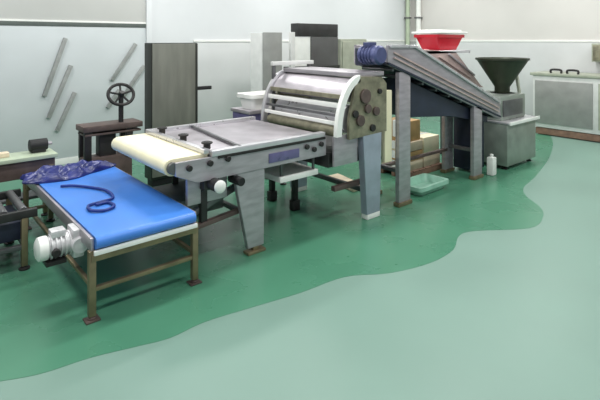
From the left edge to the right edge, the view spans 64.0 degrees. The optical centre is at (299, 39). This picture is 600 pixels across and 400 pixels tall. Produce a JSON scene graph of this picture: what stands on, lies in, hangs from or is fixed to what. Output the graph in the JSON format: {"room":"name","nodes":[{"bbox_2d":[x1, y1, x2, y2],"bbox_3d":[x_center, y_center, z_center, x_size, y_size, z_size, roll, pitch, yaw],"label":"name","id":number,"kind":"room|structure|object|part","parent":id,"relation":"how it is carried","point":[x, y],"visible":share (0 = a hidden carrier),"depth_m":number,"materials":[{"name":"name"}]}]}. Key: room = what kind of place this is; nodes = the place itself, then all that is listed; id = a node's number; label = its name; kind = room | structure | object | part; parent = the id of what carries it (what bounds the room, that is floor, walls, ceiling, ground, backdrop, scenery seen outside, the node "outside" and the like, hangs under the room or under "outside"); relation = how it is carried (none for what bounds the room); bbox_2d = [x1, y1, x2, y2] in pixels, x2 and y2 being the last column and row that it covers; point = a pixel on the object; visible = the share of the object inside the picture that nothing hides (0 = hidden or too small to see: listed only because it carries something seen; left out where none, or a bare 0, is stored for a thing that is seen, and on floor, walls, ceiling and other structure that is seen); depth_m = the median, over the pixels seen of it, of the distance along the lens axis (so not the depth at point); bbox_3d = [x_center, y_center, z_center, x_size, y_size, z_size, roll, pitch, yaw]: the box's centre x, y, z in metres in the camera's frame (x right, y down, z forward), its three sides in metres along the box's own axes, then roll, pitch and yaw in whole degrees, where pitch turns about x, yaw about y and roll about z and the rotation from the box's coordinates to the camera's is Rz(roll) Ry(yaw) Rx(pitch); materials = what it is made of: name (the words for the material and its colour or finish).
{"room":"processing plant","nodes":[
{"label":"processing plant","id":0,"kind":"room"},
{"bbox_2d":[152,0,405,42],"bbox_3d":[-2.657,-0.100,8.786,15.400,4.200,0.100,0,0,-41],"label":"wall","id":1,"kind":"structure","parent":0,"point":[173,21],"depth_m":10.38,"materials":[{"name":"white paint"}]},
{"bbox_2d":[42,38,76,131],"bbox_3d":[-3.830,0.711,7.656,0.503,1.500,0.044,0,0,-41],"label":"rack","id":2,"kind":"object","parent":1,"relation":"attached to","point":[62,46],"visible":1,"depth_m":7.64,"materials":[{"name":"grey metal"}]},
{"bbox_2d":[0,25,145,158],"bbox_3d":[-5.617,0.840,6.169,7.500,2.120,0.022,0,0,-41],"label":"wall panel","id":3,"kind":"object","parent":1,"relation":"attached to","point":[28,54],"depth_m":7.72,"materials":[{"name":"white paint"}]},
{"bbox_2d":[0,0,145,21],"bbox_3d":[-5.617,-1.258,6.169,7.500,1.885,0.022,0,0,-41],"label":"wall panel","id":4,"kind":"object","parent":1,"relation":"attached to","point":[71,10],"depth_m":7.84,"materials":[{"name":"white paint"}]},
{"bbox_2d":[0,21,145,27],"bbox_3d":[-5.607,-0.253,6.172,7.520,0.065,0.030,0,0,-41],"label":"trim","id":5,"kind":"structure","parent":1,"relation":"attached to","point":[17,23],"depth_m":7.76,"materials":[{"name":"grey metal"}]},
{"bbox_2d":[0,19,145,23],"bbox_3d":[-5.605,-0.300,6.170,7.520,0.030,0.035,0,0,-41],"label":"trim","id":6,"kind":"structure","parent":1,"relation":"attached to","point":[0,19],"depth_m":7.76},
{"bbox_2d":[55,153,95,165],"bbox_3d":[-2.664,1.950,8.694,15.270,0.100,0.030,0,0,-41],"label":"baseboard","id":7,"kind":"structure","parent":1,"relation":"attached to","point":[75,159],"depth_m":7.73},
{"bbox_2d":[106,43,144,108],"bbox_3d":[-3.021,0.610,8.349,0.687,1.111,0.044,0,0,-41],"label":"rack","id":8,"kind":"object","parent":1,"relation":"attached to","point":[134,45],"visible":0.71,"depth_m":8.34,"materials":[{"name":"grey metal"}]},
{"bbox_2d":[146,0,151,42],"bbox_3d":[-2.719,-0.100,8.627,0.100,4.200,0.060,0,0,-41],"label":"trim","id":9,"kind":"structure","parent":1,"relation":"attached to","point":[148,2],"depth_m":8.60,"materials":[{"name":"white paint"}]},
{"bbox_2d":[193,41,405,122],"bbox_3d":[0.543,0.970,11.451,6.830,1.860,0.018,0,0,-41],"label":"wall panel","id":10,"kind":"object","parent":1,"relation":"attached to","point":[225,67],"depth_m":9.66,"materials":[{"name":"white paint"}]},
{"bbox_2d":[193,40,410,41],"bbox_3d":[0.555,0.020,11.453,6.850,0.040,0.030,0,0,-41],"label":"trim","id":11,"kind":"structure","parent":1,"relation":"attached to","point":[193,40],"depth_m":9.88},
{"bbox_2d":[404,0,410,44],"bbox_3d":[3.021,-0.100,13.455,0.144,4.194,0.144,0,0,-41],"label":"pipe","id":12,"kind":"object","parent":1,"relation":"attached to","point":[407,17],"visible":0.37,"depth_m":13.40,"materials":[{"name":"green metal"}]},
{"bbox_2d":[0,127,599,399],"bbox_3d":[1.361,2.050,4.097,15.400,0.100,12.450,0,0,-41],"label":"floor","id":13,"kind":"structure","parent":0,"point":[514,314],"depth_m":3.23,"materials":[{"name":"green paint"}]},
{"bbox_2d":[0,114,552,380],"bbox_3d":[-0.434,1.999,6.345,14.600,0.002,6.200,0,0,-41],"label":"wet floor patch","id":14,"kind":"structure","parent":13,"relation":"on","point":[43,329],"depth_m":4.39,"materials":[{"name":"green liquid"}]},
{"bbox_2d":[0,188,37,270],"bbox_3d":[-3.091,1.731,4.067,1.400,0.532,0.790,0,0,-41],"label":"stand","id":15,"kind":"object","parent":14,"relation":"on","point":[13,222],"visible":1,"depth_m":4.18,"materials":[{"name":"grey metal"}]},
{"bbox_3d":[-3.319,1.520,4.333,1.400,0.070,0.050,0,0,-41],"label":"rail","id":16,"kind":"part","parent":15,"relation":"part of","materials":[{"name":"grey metal"}]},
{"bbox_3d":[-2.864,1.520,3.802,1.400,0.070,0.050,0,0,-41],"label":"rail","id":17,"kind":"part","parent":15,"relation":"part of","materials":[{"name":"grey metal"}]},
{"bbox_3d":[-2.408,1.754,4.192,0.050,0.427,0.050,0,0,-41],"label":"leg","id":18,"kind":"part","parent":15,"relation":"part of","materials":[{"name":"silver metal"}]},
{"bbox_2d":[0,148,57,221],"bbox_3d":[-3.441,1.623,4.874,1.720,0.747,0.360,0,0,-41],"label":"work table","id":19,"kind":"object","parent":14,"relation":"on","point":[12,167],"visible":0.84,"depth_m":5.15,"materials":[{"name":"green metal"}]},
{"bbox_2d":[0,151,8,157],"bbox_3d":[-3.265,1.195,5.038,0.360,0.110,0.100,0,0,-41],"label":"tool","id":20,"kind":"object","parent":19,"relation":"on","point":[5,154],"visible":1,"depth_m":5.09,"materials":[{"name":"beige wood"}]},
{"bbox_2d":[0,190,38,204],"bbox_3d":[-3.455,1.705,4.875,1.620,0.030,0.260,0,0,-41],"label":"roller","id":21,"kind":"object","parent":19,"relation":"attached to","point":[32,195],"depth_m":5.19,"materials":[{"name":"silver metal"}]},
{"bbox_2d":[28,138,51,152],"bbox_3d":[-2.909,1.177,5.383,0.230,0.145,0.130,0,0,-41],"label":"motor","id":22,"kind":"object","parent":19,"relation":"on","point":[34,145],"visible":1,"depth_m":5.33,"materials":[{"name":"black metal"}]},
{"bbox_3d":[-2.911,1.669,5.486,0.050,0.597,0.050,0,0,-41],"label":"leg","id":23,"kind":"part","parent":19,"relation":"part of","materials":[{"name":"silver metal"}]},
{"bbox_3d":[-2.755,1.669,5.304,0.050,0.597,0.050,0,0,-41],"label":"leg","id":24,"kind":"part","parent":19,"relation":"part of","materials":[{"name":"black metal"}]},
{"bbox_2d":[76,83,142,175],"bbox_3d":[-2.375,1.268,5.998,0.720,1.457,0.320,0,0,-41],"label":"press","id":25,"kind":"object","parent":14,"relation":"on","point":[105,132],"visible":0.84,"depth_m":5.92,"materials":[{"name":"brown metal"}]},
{"bbox_3d":[-2.375,1.065,5.998,0.720,0.070,0.320,0,0,-41],"label":"plate","id":26,"kind":"part","parent":25,"relation":"part of","materials":[{"name":"brown metal"}]},
{"bbox_3d":[-2.372,1.137,5.994,0.680,0.025,0.290,0,0,-41],"label":"clamp plate","id":27,"kind":"part","parent":25,"relation":"part of","materials":[{"name":"brown metal"}]},
{"bbox_3d":[-2.252,0.870,6.038,0.060,0.340,0.060,0,0,-41],"label":"post","id":28,"kind":"part","parent":25,"relation":"part of","materials":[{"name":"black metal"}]},
{"bbox_2d":[23,166,201,324],"bbox_3d":[-1.969,1.698,4.423,1.153,0.597,2.280,0,0,-41],"label":"conveyor","id":29,"kind":"object","parent":14,"relation":"on","point":[140,210],"visible":0.91,"depth_m":3.81,"materials":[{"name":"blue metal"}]},
{"bbox_3d":[-2.897,1.732,5.070,0.050,0.465,0.050,0,0,-41],"label":"leg","id":30,"kind":"part","parent":29,"relation":"part of","materials":[{"name":"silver metal"}]},
{"bbox_3d":[-1.794,1.515,3.599,0.190,0.210,0.180,0,0,-41],"label":"gear motor","id":31,"kind":"part","parent":29,"relation":"part of","materials":[{"name":"metal"}]},
{"bbox_3d":[-2.165,1.458,4.216,0.024,0.093,2.120,0,0,-41],"label":"rail","id":32,"kind":"part","parent":29,"relation":"part of","materials":[{"name":"silver metal"}]},
{"bbox_2d":[20,159,115,183],"bbox_3d":[-2.398,1.352,5.038,0.948,0.092,0.509,0,0,-41],"label":"plastic sheet","id":33,"kind":"object","parent":29,"relation":"on","point":[70,171],"visible":1,"depth_m":4.93,"materials":[{"name":"blue plastic"}]},
{"bbox_2d":[60,184,115,211],"bbox_3d":[-1.854,1.384,4.290,0.304,0.029,0.952,0,0,-41],"label":"cord","id":34,"kind":"object","parent":29,"relation":"on","point":[105,201],"visible":1,"depth_m":4.09,"materials":[{"name":"blue rubber"}]},
{"bbox_3d":[-1.485,1.732,3.423,0.050,0.465,0.050,0,0,-41],"label":"leg","id":35,"kind":"part","parent":29,"relation":"part of","materials":[{"name":"silver metal"}]},
{"bbox_3d":[-1.168,1.550,3.675,0.830,0.050,0.040,0,0,-41],"label":"cross rail","id":36,"kind":"part","parent":29,"relation":"part of","materials":[{"name":"silver metal"}]},
{"bbox_3d":[-1.550,1.458,4.743,0.024,0.093,2.120,0,0,-41],"label":"rail","id":37,"kind":"part","parent":29,"relation":"part of","materials":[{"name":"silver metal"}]},
{"bbox_3d":[-0.870,1.732,3.950,0.050,0.465,0.050,0,0,-41],"label":"leg","id":38,"kind":"part","parent":29,"relation":"part of","materials":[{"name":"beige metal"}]},
{"bbox_2d":[145,43,211,186],"bbox_3d":[-1.716,1.018,6.850,0.930,1.957,0.265,0,0,-41],"label":"tall cabinet","id":39,"kind":"object","parent":14,"relation":"on","point":[171,69],"visible":0.65,"depth_m":6.62,"materials":[{"name":"metal"}]},
{"bbox_3d":[-1.735,0.955,6.688,0.670,1.810,0.025,0,0,-41],"label":"door","id":40,"kind":"part","parent":39,"relation":"part of","materials":[{"name":"metal"}]},
{"bbox_3d":[-1.410,0.700,7.023,0.240,0.050,0.050,0,0,-41],"label":"handle","id":41,"kind":"part","parent":39,"relation":"part of","materials":[{"name":"black metal"}]},
{"bbox_2d":[111,116,325,255],"bbox_3d":[-0.795,1.448,4.954,1.800,1.097,1.462,0,0,-41],"label":"conveyor","id":42,"kind":"object","parent":14,"relation":"on","point":[199,158],"visible":0.97,"depth_m":4.53,"materials":[{"name":"silver metal"}]},
{"bbox_3d":[-1.426,0.935,4.968,0.100,0.070,0.100,0,0,-41],"label":"clamp knob","id":43,"kind":"part","parent":42,"relation":"part of","materials":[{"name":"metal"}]},
{"bbox_3d":[-1.120,0.935,4.611,0.100,0.070,0.100,0,0,-41],"label":"clamp knob","id":44,"kind":"part","parent":42,"relation":"part of","materials":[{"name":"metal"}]},
{"bbox_3d":[-0.928,1.080,4.033,0.052,0.052,0.028,0,0,-41],"label":"bolt knob","id":45,"kind":"part","parent":42,"relation":"part of","materials":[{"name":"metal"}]},
{"bbox_3d":[-1.093,0.990,5.609,1.360,0.060,0.060,0,0,-41],"label":"guide rail","id":46,"kind":"part","parent":42,"relation":"part of","materials":[{"name":"silver metal"}]},
{"bbox_3d":[-0.833,1.320,4.291,0.400,0.240,0.040,0,0,-41],"label":"bracket plate","id":47,"kind":"part","parent":42,"relation":"part of","materials":[{"name":"silver metal"}]},
{"bbox_3d":[-0.828,0.935,4.269,0.100,0.070,0.100,0,0,-41],"label":"clamp knob","id":48,"kind":"part","parent":42,"relation":"part of","materials":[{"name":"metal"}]},
{"bbox_3d":[-0.761,1.260,4.207,0.160,0.120,0.220,0,0,-41],"label":"drive motor","id":49,"kind":"part","parent":42,"relation":"part of","materials":[{"name":"grey metal"}]},
{"bbox_3d":[-0.776,1.070,4.163,0.052,0.052,0.028,0,0,-41],"label":"bolt knob","id":50,"kind":"part","parent":42,"relation":"part of","materials":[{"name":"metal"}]},
{"bbox_3d":[-0.798,1.465,4.373,0.533,0.215,0.060,0,0,-41],"label":"arm","id":51,"kind":"part","parent":42,"relation":"part of","materials":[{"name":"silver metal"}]},
{"bbox_3d":[-0.714,1.610,4.367,0.603,0.099,0.050,0,0,-41],"label":"arm","id":52,"kind":"part","parent":42,"relation":"part of","materials":[{"name":"brown metal"}]},
{"bbox_3d":[-0.579,1.270,4.364,0.080,0.080,0.180,0,0,-41],"label":"tension knob","id":53,"kind":"part","parent":42,"relation":"part of","materials":[{"name":"black plastic"}]},
{"bbox_3d":[-0.481,1.580,4.480,0.339,0.720,0.050,0,0,-41],"label":"leg","id":54,"kind":"part","parent":42,"relation":"part of","materials":[{"name":"silver metal"}]},
{"bbox_3d":[-0.385,1.120,4.537,1.720,0.200,0.030,0,0,-41],"label":"frame","id":55,"kind":"part","parent":42,"relation":"part of","materials":[{"name":"silver metal"}]},
{"bbox_3d":[-0.270,0.995,4.648,1.360,0.050,0.070,0,0,-41],"label":"guide rail","id":56,"kind":"part","parent":42,"relation":"part of","materials":[{"name":"silver metal"}]},
{"bbox_3d":[-0.152,1.135,4.711,0.380,0.090,0.008,0,0,-41],"label":"panel","id":57,"kind":"part","parent":42,"relation":"part of","materials":[{"name":"purple plastic"}]},
{"bbox_2d":[264,162,317,182],"bbox_3d":[-0.146,1.410,5.149,0.520,0.060,0.450,0,0,-41],"label":"tray","id":58,"kind":"object","parent":42,"relation":"on","point":[294,170],"depth_m":5.04,"materials":[{"name":"white plastic"}]},
{"bbox_2d":[231,107,285,184],"bbox_3d":[-0.556,1.461,6.603,0.650,1.072,0.450,0,0,-41],"label":"side table","id":59,"kind":"object","parent":14,"relation":"on","point":[238,112],"visible":0.28,"depth_m":6.38,"materials":[{"name":"silver metal"}]},
{"bbox_2d":[237,91,271,109],"bbox_3d":[-0.557,0.824,6.582,0.530,0.200,0.390,0,0,-41],"label":"bin","id":60,"kind":"object","parent":59,"relation":"on","point":[253,100],"visible":0.59,"depth_m":6.39,"materials":[{"name":"plastic"}]},
{"bbox_2d":[251,32,281,91],"bbox_3d":[-0.580,0.933,8.298,0.420,2.127,0.365,0,0,-41],"label":"storage cabinet","id":61,"kind":"object","parent":14,"relation":"on","point":[266,47],"visible":0.31,"depth_m":8.14,"materials":[{"name":"grey metal"}]},
{"bbox_3d":[-0.469,0.875,8.169,0.400,2.010,0.025,0,0,-41],"label":"door","id":62,"kind":"part","parent":61,"relation":"part of","materials":[{"name":"grey metal"}]},
{"bbox_2d":[283,23,339,102],"bbox_3d":[0.216,0.849,8.898,1.190,2.297,0.290,0,0,-41],"label":"cabinet","id":63,"kind":"object","parent":14,"relation":"on","point":[318,43],"visible":0.46,"depth_m":8.80,"materials":[{"name":"grey metal"}]},
{"bbox_3d":[0.244,0.210,8.827,0.940,0.520,0.034,0,0,-41],"label":"panel","id":64,"kind":"part","parent":63,"relation":"part of","materials":[{"name":"white plastic"}]},
{"bbox_2d":[283,65,339,67],"bbox_3d":[0.232,0.510,8.911,1.150,0.060,0.290,0,0,-41],"label":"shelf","id":65,"kind":"object","parent":63,"relation":"attached to","point":[328,66],"depth_m":8.82,"materials":[{"name":"grey metal"}]},
{"bbox_2d":[261,60,391,219],"bbox_3d":[0.330,1.136,5.854,1.040,1.722,1.420,0,0,-41],"label":"dough sheeter","id":66,"kind":"object","parent":14,"relation":"on","point":[367,118],"visible":0.91,"depth_m":5.40,"materials":[{"name":"silver metal"}]},
{"bbox_3d":[-0.348,1.540,5.984,0.060,0.680,0.060,0,0,-41],"label":"leg","id":67,"kind":"part","parent":66,"relation":"part of","materials":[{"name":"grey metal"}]},
{"bbox_3d":[-0.336,0.700,6.139,0.040,0.800,0.040,0,0,-41],"label":"rail post","id":68,"kind":"part","parent":66,"relation":"part of","materials":[{"name":"silver metal"}]},
{"bbox_3d":[-0.094,0.300,6.333,0.700,0.050,0.050,0,0,-41],"label":"rail","id":69,"kind":"part","parent":66,"relation":"part of","materials":[{"name":"white metal"}]},
{"bbox_3d":[-0.101,0.735,6.341,0.620,0.670,0.040,0,0,-41],"label":"panel","id":70,"kind":"part","parent":66,"relation":"part of","materials":[{"name":"silver metal"}]},
{"bbox_3d":[-0.062,1.540,5.650,0.060,0.680,0.060,0,0,-41],"label":"leg","id":71,"kind":"part","parent":66,"relation":"part of","materials":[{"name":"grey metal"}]},
{"bbox_3d":[-0.029,1.495,6.357,0.310,0.890,0.090,0,0,-41],"label":"leg","id":72,"kind":"part","parent":66,"relation":"part of","materials":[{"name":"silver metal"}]},
{"bbox_2d":[261,70,359,137],"bbox_3d":[0.093,0.702,5.644,0.388,0.636,1.350,0,0,-41],"label":"hood","id":73,"kind":"object","parent":66,"relation":"attached to","point":[312,115],"depth_m":5.48,"materials":[{"name":"silver metal"}]},
{"bbox_3d":[0.379,0.385,5.889,0.480,0.050,1.270,0,0,-41],"label":"plate","id":74,"kind":"part","parent":66,"relation":"part of","materials":[{"name":"silver metal"}]},
{"bbox_3d":[0.487,1.180,5.179,0.360,0.320,0.030,0,0,-41],"label":"plate","id":75,"kind":"part","parent":66,"relation":"part of","materials":[{"name":"silver metal"}]},
{"bbox_3d":[0.752,0.735,5.346,0.620,0.670,0.040,0,0,-41],"label":"panel","id":76,"kind":"part","parent":66,"relation":"part of","materials":[{"name":"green metal"}]},
{"bbox_3d":[0.785,1.495,5.408,0.310,0.890,0.090,0,0,-41],"label":"leg","id":77,"kind":"part","parent":66,"relation":"part of","materials":[{"name":"silver metal"}]},
{"bbox_3d":[1.033,1.025,5.732,0.130,0.850,0.060,0,0,-41],"label":"post","id":78,"kind":"part","parent":66,"relation":"part of","materials":[{"name":"beige metal"}]},
{"bbox_2d":[329,173,356,191],"bbox_3d":[0.626,1.974,6.661,0.235,0.047,0.722,0,0,-29],"label":"board","id":79,"kind":"object","parent":14,"relation":"on","point":[338,176],"visible":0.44,"depth_m":6.76,"materials":[{"name":"beige wood"}]},
{"bbox_2d":[338,39,366,138],"bbox_3d":[0.909,0.989,9.657,0.750,2.017,0.520,0,0,-41],"label":"utility box","id":80,"kind":"object","parent":14,"relation":"on","point":[345,46],"visible":0.27,"depth_m":9.33,"materials":[{"name":"green paint"}]},
{"bbox_2d":[381,163,441,176],"bbox_3d":[1.699,1.948,7.330,0.880,0.097,0.520,0,0,-41],"label":"pallet","id":81,"kind":"object","parent":14,"relation":"on","point":[438,166],"visible":0.36,"depth_m":7.18,"materials":[{"name":"brown wood"}]},
{"bbox_2d":[381,159,422,170],"bbox_3d":[1.524,1.831,7.180,0.402,0.137,0.460,0,0,-41],"label":"carton","id":82,"kind":"object","parent":81,"relation":"on","point":[416,164],"visible":0.24,"depth_m":7.04,"materials":[{"name":"beige cardboard"}]},
{"bbox_2d":[392,149,422,160],"bbox_3d":[1.524,1.690,7.180,0.402,0.137,0.460,0,0,-41],"label":"carton","id":83,"kind":"object","parent":82,"relation":"on","point":[420,151],"visible":0.25,"depth_m":7.05,"materials":[{"name":"cardboard"}]},
{"bbox_2d":[392,139,422,151],"bbox_3d":[1.524,1.550,7.180,0.402,0.137,0.460,0,0,-41],"label":"carton","id":84,"kind":"object","parent":83,"relation":"on","point":[415,145],"visible":0.28,"depth_m":7.05,"materials":[{"name":"beige cardboard"}]},
{"bbox_2d":[392,117,419,140],"bbox_3d":[1.524,1.331,7.180,0.362,0.297,0.400,0,0,-41],"label":"carton","id":85,"kind":"object","parent":84,"relation":"on","point":[414,123],"visible":0.3,"depth_m":7.07,"materials":[{"name":"cardboard"}]},
{"bbox_2d":[421,153,439,166],"bbox_3d":[1.858,1.800,7.467,0.422,0.197,0.460,0,0,-41],"label":"carton","id":86,"kind":"object","parent":81,"relation":"on","point":[432,159],"visible":0.25,"depth_m":7.28,"materials":[{"name":"beige cardboard"}]},
{"bbox_2d":[420,131,438,152],"bbox_3d":[1.858,1.581,7.467,0.402,0.237,0.440,0,0,-41],"label":"carton","id":87,"kind":"object","parent":86,"relation":"on","point":[430,141],"visible":0.3,"depth_m":7.31,"materials":[{"name":"beige cardboard"}]},
{"bbox_2d":[354,42,500,207],"bbox_3d":[1.776,1.011,6.524,3.052,1.972,0.655,0,0,-41],"label":"conveyor","id":88,"kind":"object","parent":14,"relation":"on","point":[421,85],"visible":0.94,"depth_m":6.26,"materials":[{"name":"silver metal"}]},
{"bbox_3d":[0.798,0.153,5.492,0.224,0.257,0.220,0,0,-41],"label":"drive motor","id":89,"kind":"part","parent":88,"relation":"part of","materials":[{"name":"blue metal"}]},
{"bbox_3d":[1.709,0.639,6.872,2.700,1.159,0.030,0,0,-41],"label":"frame","id":90,"kind":"part","parent":88,"relation":"part of","materials":[{"name":"blue metal"}]},
{"bbox_3d":[1.250,1.168,5.826,0.220,1.563,0.060,0,0,-41],"label":"leg","id":91,"kind":"part","parent":88,"relation":"part of","materials":[{"name":"silver metal"}]},
{"bbox_2d":[383,78,486,121],"bbox_3d":[1.946,0.867,6.765,2.039,0.758,0.380,0,0,-41],"label":"panel","id":92,"kind":"object","parent":88,"relation":"on","point":[424,102],"depth_m":6.35,"materials":[{"name":"grey metal"}]},
{"bbox_3d":[2.041,0.639,6.485,2.700,1.159,0.030,0,0,-41],"label":"frame","id":93,"kind":"part","parent":88,"relation":"part of","materials":[{"name":"silver metal"}]},
{"bbox_3d":[2.037,0.722,6.474,2.680,0.921,0.060,0,0,-41],"label":"edge rail","id":94,"kind":"part","parent":88,"relation":"part of","materials":[{"name":"grey metal"}]},
{"bbox_3d":[2.242,1.453,7.295,0.220,0.993,0.060,0,0,-41],"label":"leg","id":95,"kind":"part","parent":88,"relation":"part of","materials":[{"name":"silver metal"}]},
{"bbox_3d":[2.548,1.453,6.939,0.220,0.993,0.060,0,0,-41],"label":"leg","id":96,"kind":"part","parent":88,"relation":"part of","materials":[{"name":"silver metal"}]},
{"bbox_2d":[410,173,448,195],"bbox_3d":[1.642,1.937,6.412,0.670,0.120,0.410,0,0,-41],"label":"crate","id":97,"kind":"object","parent":14,"relation":"on","point":[422,184],"visible":0.79,"depth_m":6.46,"materials":[{"name":"green plastic"}]},
{"bbox_2d":[423,49,482,153],"bbox_3d":[2.149,1.049,7.901,2.547,1.897,0.600,0,0,-41],"label":"chute","id":98,"kind":"object","parent":14,"relation":"on","point":[450,58],"visible":0.29,"depth_m":7.97,"materials":[{"name":"metal"}]},
{"bbox_2d":[411,30,467,49],"bbox_3d":[2.381,-0.001,8.178,0.900,0.339,0.520,0,0,-41],"label":"tub","id":99,"kind":"object","parent":98,"relation":"on","point":[429,39],"visible":0.98,"depth_m":7.95,"materials":[{"name":"red plastic"}]},
{"bbox_3d":[2.508,1.093,8.445,0.060,1.747,0.060,0,0,-41],"label":"leg","id":100,"kind":"part","parent":98,"relation":"part of","materials":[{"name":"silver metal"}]},
{"bbox_2d":[487,154,495,175],"bbox_3d":[2.837,1.843,7.108,0.120,0.307,0.100,0,0,-41],"label":"bottle","id":101,"kind":"object","parent":14,"relation":"on","point":[491,161],"visible":1,"depth_m":7.07,"materials":[{"name":"white plastic"}]},
{"bbox_2d":[475,57,539,169],"bbox_3d":[3.299,1.149,7.978,1.053,1.697,0.900,0,0,-41],"label":"machine","id":102,"kind":"object","parent":14,"relation":"on","point":[510,139],"visible":0.75,"depth_m":7.65,"materials":[{"name":"metal"}]},
{"bbox_2d":[530,68,599,141],"bbox_3d":[6.239,1.294,9.332,0.780,1.407,3.150,0,0,-41],"label":"chest freezer","id":103,"kind":"object","parent":13,"relation":"on","point":[567,104],"visible":1,"depth_m":9.73,"materials":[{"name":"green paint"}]},
{"bbox_3d":[5.304,0.641,9.946,0.044,0.102,0.256,0,0,-41],"label":"handle","id":104,"kind":"part","parent":103,"relation":"part of","materials":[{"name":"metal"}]},
{"bbox_3d":[5.360,1.300,9.797,0.030,0.900,1.100,0,0,-41],"label":"access panel","id":105,"kind":"part","parent":103,"relation":"part of","materials":[{"name":"grey metal"}]},
{"bbox_3d":[6.239,0.720,9.332,0.780,0.060,3.150,0,0,-41],"label":"plate","id":106,"kind":"part","parent":103,"relation":"part of","materials":[{"name":"green paint"}]},
{"bbox_3d":[5.512,0.641,9.703,0.044,0.102,0.256,0,0,-41],"label":"handle","id":107,"kind":"part","parent":103,"relation":"part of","materials":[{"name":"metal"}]},
{"bbox_3d":[6.336,1.300,8.658,0.030,0.900,1.700,0,0,-41],"label":"access panel","id":108,"kind":"part","parent":103,"relation":"part of","materials":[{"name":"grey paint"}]},
{"bbox_2d":[410,0,599,41],"bbox_3d":[7.202,-0.100,9.038,0.100,4.200,12.350,0,0,-41],"label":"wall","id":109,"kind":"structure","parent":0,"point":[482,19],"depth_m":11.45,"materials":[{"name":"white paint"}]},
{"bbox_2d":[414,0,422,47],"bbox_3d":[3.297,-0.100,13.363,0.164,4.194,0.164,0,0,-41],"label":"pipe","id":110,"kind":"object","parent":109,"relation":"attached to","point":[418,17],"visible":0.34,"depth_m":13.31,"materials":[{"name":"white plastic"}]},
{"bbox_2d":[410,42,599,114],"bbox_3d":[7.162,0.973,8.992,0.020,1.855,12.332,0,0,-41],"label":"wall panel","id":111,"kind":"object","parent":109,"relation":"attached to","point":[544,56],"depth_m":11.11,"materials":[{"name":"white paint"}]},
{"bbox_2d":[411,40,599,41],"bbox_3d":[7.162,0.022,8.984,0.030,0.045,12.320,0,0,-41],"label":"trim","id":112,"kind":"structure","parent":109,"relation":"attached to","point":[411,40],"depth_m":11.15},
{"bbox_2d":[592,43,599,61],"bbox_3d":[6.295,0.260,9.788,0.240,0.380,0.570,0,0,-41],"label":"wall box","id":113,"kind":"object","parent":109,"relation":"attached to","point":[595,46],"visible":1,"depth_m":9.86,"materials":[{"name":"green paint"}]}
]}

